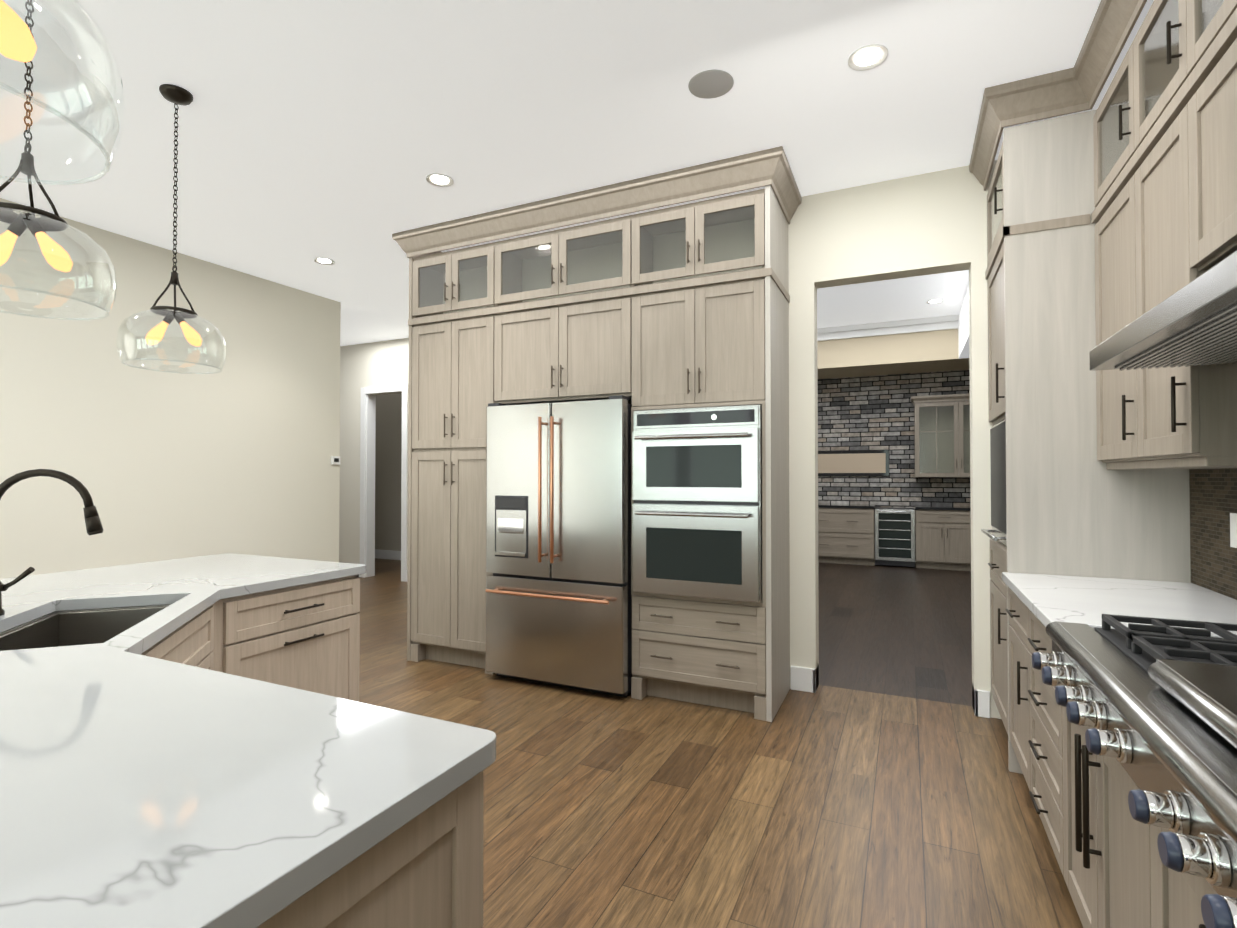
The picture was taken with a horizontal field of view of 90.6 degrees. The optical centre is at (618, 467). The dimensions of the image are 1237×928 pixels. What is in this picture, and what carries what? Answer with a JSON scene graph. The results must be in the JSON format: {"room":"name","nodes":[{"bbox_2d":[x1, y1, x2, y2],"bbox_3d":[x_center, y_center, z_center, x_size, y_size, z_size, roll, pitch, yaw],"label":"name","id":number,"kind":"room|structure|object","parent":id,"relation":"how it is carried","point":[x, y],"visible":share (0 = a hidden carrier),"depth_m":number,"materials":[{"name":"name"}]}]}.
{"room":"kitchen","nodes":[
{"label":"kitchen","id":0,"kind":"room"},
{"bbox_2d":[0,198,340,578],"bbox_3d":[-4.839,-0.185,2.464,0.150,3.200,8.750,0,-1,25],"label":"wall","id":1,"kind":"structure","parent":0,"point":[238,451],"depth_m":4.86,"materials":[{"name":"beige paint"}]},
{"bbox_2d":[331,456,339,464],"bbox_3d":[-2.922,-0.076,6.330,0.024,0.085,0.100,0,-1,25],"label":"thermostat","id":2,"kind":"object","parent":1,"relation":"attached to","point":[335,460],"visible":0.98,"depth_m":6.32,"materials":[{"name":"white plastic"}]},
{"bbox_2d":[339,338,408,563],"bbox_3d":[-2.897,-0.108,8.180,5.700,3.200,0.150,0,-1,25],"label":"wall","id":3,"kind":"structure","parent":0,"point":[379,363],"depth_m":8.25,"materials":[{"name":"beige paint"}]},
{"bbox_2d":[359,384,407,581],"bbox_3d":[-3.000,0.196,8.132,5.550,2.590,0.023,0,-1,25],"label":"door frame","id":4,"kind":"structure","parent":3,"relation":"attached to","point":[368,402],"depth_m":8.35,"materials":[{"name":"white wood"}]},
{"bbox_2d":[0,0,1153,345],"bbox_3d":[-2.700,-1.835,3.276,10.250,0.120,12.400,0,-1,25],"label":"ceiling","id":5,"kind":"structure","parent":0,"point":[334,130],"depth_m":3.01,"materials":[{"name":"white paint"}]},
{"bbox_2d":[0,0,116,320],"bbox_3d":[-1.766,-1.139,1.833,0.420,1.306,0.420,0,-1,25],"label":"pendant light","id":6,"kind":"object","parent":5,"relation":"hanging from","point":[56,255],"visible":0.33,"depth_m":1.83,"materials":[{"name":"clear glass"}]},
{"bbox_2d":[0,0,124,184],"bbox_3d":[-0.985,-1.152,0.895,0.420,1.306,0.420,0,-1,25],"label":"pendant light","id":7,"kind":"object","parent":5,"relation":"hanging from","point":[17,42],"visible":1,"depth_m":0.96,"materials":[{"name":"clear glass"}]},
{"bbox_2d":[116,84,226,373],"bbox_3d":[-2.096,-1.125,2.894,0.420,1.306,0.420,0,-1,25],"label":"pendant light","id":8,"kind":"object","parent":5,"relation":"hanging from","point":[175,95],"visible":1,"depth_m":2.88,"materials":[{"name":"clear glass"}]},
{"bbox_2d":[314,257,334,264],"bbox_3d":[-2.486,-1.745,5.175,0.163,0.007,0.163,0,-1,16],"label":"recessed light","id":9,"kind":"object","parent":5,"relation":"in","point":[320,260],"depth_m":5.18,"materials":[{"name":"white"}]},
{"bbox_2d":[426,173,453,186],"bbox_3d":[-1.096,-1.764,3.759,0.163,0.007,0.163,0,-1,19],"label":"recessed light","id":10,"kind":"object","parent":5,"relation":"in","point":[438,181],"depth_m":3.76,"materials":[{"name":"white"}]},
{"bbox_2d":[688,69,733,98],"bbox_3d":[0.429,-1.777,2.843,0.210,0.006,0.210,0,-1,25],"label":"ceiling speaker","id":11,"kind":"object","parent":5,"relation":"attached to","point":[711,84],"visible":1,"depth_m":2.83,"materials":[{"name":"grey"}]},
{"bbox_2d":[848,44,887,70],"bbox_3d":[1.082,-1.779,2.657,0.163,0.007,0.163,0,-1,19],"label":"recessed light","id":12,"kind":"object","parent":5,"relation":"in","point":[867,60],"depth_m":2.66,"materials":[{"name":"white"}]},
{"bbox_2d":[359,558,1082,927],"bbox_3d":[-0.796,1.486,4.049,13.000,0.100,15.500,0,-1,25],"label":"floor","id":13,"kind":"structure","parent":0,"point":[825,806],"depth_m":2.70,"materials":[{"name":"brown wood"}]},
{"bbox_2d":[0,599,331,926],"bbox_3d":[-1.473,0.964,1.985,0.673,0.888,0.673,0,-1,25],"label":"base cabinet","id":14,"kind":"object","parent":13,"relation":"on","point":[275,643],"depth_m":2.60,"materials":[{"name":"beige wood"}]},
{"bbox_2d":[0,553,495,927],"bbox_3d":[-1.461,0.497,1.872,2.960,0.040,2.410,0,-1,25],"label":"countertop","id":15,"kind":"structure","parent":14,"relation":"on","point":[137,790],"depth_m":0.95,"materials":[{"name":"white stone"}]},
{"bbox_2d":[0,469,103,615],"bbox_3d":[-1.908,0.241,2.026,0.246,0.475,0.246,0,-1,25],"label":"gooseneck faucet","id":16,"kind":"object","parent":15,"relation":"on","point":[93,524],"visible":1,"depth_m":2.04,"materials":[{"name":"brown metal"}]},
{"bbox_2d":[0,604,170,650],"bbox_3d":[-1.720,0.641,1.938,0.444,0.242,0.784,0,-1,-20],"label":"undermount sink","id":17,"kind":"object","parent":15,"relation":"in","point":[77,627],"visible":0.15,"depth_m":2.23,"materials":[{"name":"silver metal"}]},
{"bbox_2d":[485,395,632,696],"bbox_3d":[-0.316,0.500,4.214,1.030,1.877,0.716,0,-1,25],"label":"refrigerator","id":18,"kind":"object","parent":13,"relation":"on","point":[558,549],"visible":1,"depth_m":3.91,"materials":[{"name":"grey metal"}]},
{"bbox_2d":[392,146,801,721],"bbox_3d":[-0.253,-0.159,4.263,2.870,3.196,0.683,0,-1,25],"label":"tall cabinet","id":19,"kind":"object","parent":13,"relation":"on","point":[681,306],"depth_m":3.91,"materials":[{"name":"beige wood"}]},
{"bbox_2d":[632,405,761,602],"bbox_3d":[0.543,0.208,3.830,0.785,1.120,0.648,0,-1,25],"label":"double wall oven","id":20,"kind":"object","parent":19,"relation":"in","point":[697,502],"visible":0.98,"depth_m":3.58,"materials":[{"name":"grey metal"}]},
{"bbox_2d":[818,507,875,565],"bbox_3d":[3.572,1.075,9.878,1.050,0.880,0.636,0,-1,25],"label":"base cabinet","id":21,"kind":"object","parent":13,"relation":"on","point":[846,533],"depth_m":9.55,"materials":[{"name":"beige wood"}]},
{"bbox_2d":[818,503,875,506],"bbox_3d":[3.091,0.618,10.105,2.112,0.040,0.646,0,-1,25],"label":"countertop","id":22,"kind":"structure","parent":21,"relation":"on","point":[819,504],"depth_m":9.64,"materials":[{"name":"grey stone"}]},
{"bbox_2d":[875,507,914,566],"bbox_3d":[4.294,1.063,9.511,0.550,0.855,0.685,0,-1,25],"label":"beverage cooler","id":23,"kind":"object","parent":13,"relation":"on","point":[894,536],"visible":1,"depth_m":9.25,"materials":[{"name":"grey metal"}]},
{"bbox_2d":[915,509,970,570],"bbox_3d":[4.935,1.066,9.238,0.822,0.880,0.636,0,-1,25],"label":"base cabinet","id":24,"kind":"object","parent":13,"relation":"on","point":[943,537],"depth_m":8.98,"materials":[{"name":"beige wood"}]},
{"bbox_2d":[915,505,970,508],"bbox_3d":[5.257,0.604,9.087,1.542,0.040,0.646,0,-1,25],"label":"countertop","id":25,"kind":"structure","parent":24,"relation":"on","point":[916,506],"depth_m":9.08,"materials":[{"name":"grey stone"}]},
{"bbox_2d":[1006,587,1021,769],"bbox_3d":[2.015,0.971,2.482,0.666,0.888,0.532,0,-1,25],"label":"base cabinet","id":26,"kind":"object","parent":13,"relation":"on","point":[1015,604],"depth_m":2.72,"materials":[{"name":"beige wood"}]},
{"bbox_2d":[1002,572,1236,637],"bbox_3d":[1.141,0.480,0.658,0.691,0.040,4.587,0,-1,25],"label":"countertop","id":27,"kind":"structure","parent":26,"relation":"on","point":[1046,600],"depth_m":2.24,"materials":[{"name":"white stone"}]},
{"bbox_2d":[1022,602,1061,871],"bbox_3d":[1.783,0.964,1.990,0.666,0.888,0.684,0,-1,25],"label":"base cabinet","id":28,"kind":"object","parent":13,"relation":"on","point":[1041,713],"depth_m":2.17,"materials":[{"name":"beige wood"}]},
{"bbox_2d":[1032,614,1236,927],"bbox_3d":[1.296,0.520,1.089,0.737,0.217,1.494,0,-1,25],"label":"range","id":29,"kind":"object","parent":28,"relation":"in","point":[1154,705],"visible":1,"depth_m":1.17,"materials":[{"name":"silver metal"}]},
{"bbox_2d":[985,109,1190,773],"bbox_3d":[2.262,-0.092,3.063,0.702,3.029,0.712,0,-1,25],"label":"tall cabinet","id":30,"kind":"object","parent":13,"relation":"on","point":[1074,507],"visible":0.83,"depth_m":2.81,"materials":[{"name":"beige wood"}]},
{"bbox_2d":[981,420,1006,545],"bbox_3d":[2.239,0.073,3.078,0.676,0.620,0.641,0,-1,25],"label":"built-in microwave","id":31,"kind":"object","parent":30,"relation":"in","point":[998,471],"visible":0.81,"depth_m":3.18,"materials":[{"name":"grey metal"}]},
{"bbox_2d":[1062,706,1125,927],"bbox_3d":[1.492,1.017,1.369,0.666,0.765,0.814,0,-1,25],"label":"base cabinet","id":32,"kind":"object","parent":13,"relation":"on","point":[1116,872],"depth_m":1.53,"materials":[{"name":"beige wood"}]},
{"bbox_2d":[1126,772,1216,927],"bbox_3d":[1.186,1.009,0.719,0.666,0.765,0.880,0,-1,25],"label":"base cabinet","id":33,"kind":"object","parent":13,"relation":"on","point":[1157,895],"depth_m":1.19,"materials":[{"name":"beige wood"}]},
{"bbox_2d":[777,160,1000,718],"bbox_3d":[0.732,-0.161,4.265,4.500,3.200,0.150,0,-1,25],"label":"wall","id":34,"kind":"structure","parent":0,"point":[935,222],"depth_m":3.79,"materials":[{"name":"beige paint"}]},
{"bbox_2d":[817,270,969,378],"bbox_3d":[3.623,-1.907,6.796,7.300,0.720,6.850,0,-1,25],"label":"ceiling","id":35,"kind":"structure","parent":0,"point":[894,326],"depth_m":8.66,"materials":[{"name":"white paint"}]},
{"bbox_2d":[927,299,943,303],"bbox_3d":[4.057,-2.129,7.839,0.198,0.007,0.198,0,-1,-2],"label":"recessed light","id":36,"kind":"object","parent":35,"relation":"in","point":[935,301],"visible":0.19,"depth_m":7.79,"materials":[{"name":"white"}]},
{"bbox_2d":[818,369,970,508],"bbox_3d":[5.017,0.003,9.735,7.300,3.020,0.300,0,-1,25],"label":"stone wall","id":37,"kind":"structure","parent":0,"point":[875,412],"depth_m":9.91,"materials":[{"name":"grey brick"}]},
{"bbox_2d":[818,450,888,475],"bbox_3d":[3.700,-0.071,10.166,1.450,0.420,0.034,0,-1,25],"label":"frame","id":38,"kind":"object","parent":37,"relation":"attached to","point":[857,463],"visible":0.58,"depth_m":10.06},
{"bbox_2d":[915,393,969,476],"bbox_3d":[5.152,-0.475,9.300,1.180,1.235,0.376,0,-1,25],"label":"upper cabinet","id":39,"kind":"object","parent":37,"relation":"attached to","point":[942,435],"depth_m":9.35,"materials":[{"name":"beige wood"}]},
{"bbox_3d":[1.070,-0.225,-0.480,0.150,3.200,8.450,0,-1,25],"label":"wall","id":40,"kind":"structure","parent":0,"visible":0},
{"bbox_2d":[969,0,1152,190],"bbox_3d":[1.115,-1.718,1.092,0.424,0.164,5.296,0,-1,25],"label":"crown molding","id":41,"kind":"structure","parent":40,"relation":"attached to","point":[1078,88],"depth_m":2.77,"materials":[{"name":"beige wood"}]},
{"bbox_2d":[1091,164,1140,467],"bbox_3d":[2.154,-0.594,2.400,0.327,1.135,0.601,0,-1,25],"label":"upper cabinet","id":42,"kind":"object","parent":40,"relation":"attached to","point":[1109,246],"depth_m":2.56,"materials":[{"name":"beige wood"}]},
{"bbox_2d":[1121,76,1236,463],"bbox_3d":[1.968,-0.599,2.003,0.327,1.135,0.532,0,-1,25],"label":"upper cabinet","id":43,"kind":"object","parent":40,"relation":"attached to","point":[1164,215],"depth_m":2.03,"materials":[{"name":"beige wood"}]},
{"bbox_2d":[1089,250,1236,370],"bbox_3d":[1.381,-0.446,1.059,0.556,0.286,1.665,0,-1,25],"label":"steel range hood","id":44,"kind":"object","parent":43,"relation":"attached to","point":[1193,322],"visible":1,"depth_m":1.43,"materials":[{"name":"grey metal"}]},
{"bbox_2d":[1181,0,1236,275],"bbox_3d":[1.722,-0.881,1.485,0.327,0.585,0.626,0,-1,25],"label":"upper cabinet","id":45,"kind":"object","parent":40,"relation":"attached to","point":[1209,80],"depth_m":1.71,"materials":[{"name":"beige wood"}]},
{"bbox_2d":[1189,468,1236,599],"bbox_3d":[1.452,-0.077,0.521,0.012,1.070,4.590,0,-1,25],"label":"backsplash","id":46,"kind":"structure","parent":40,"relation":"attached to","point":[1213,506],"depth_m":2.40,"materials":[{"name":"brown tile"}]},
{"bbox_2d":[1230,513,1236,547],"bbox_3d":[2.242,0.229,2.223,0.008,0.125,0.080,0,-1,25],"label":"outlet","id":47,"kind":"object","parent":46,"relation":"attached to","point":[1233,529],"visible":1,"depth_m":2.23,"materials":[{"name":"white plastic"}]}
]}

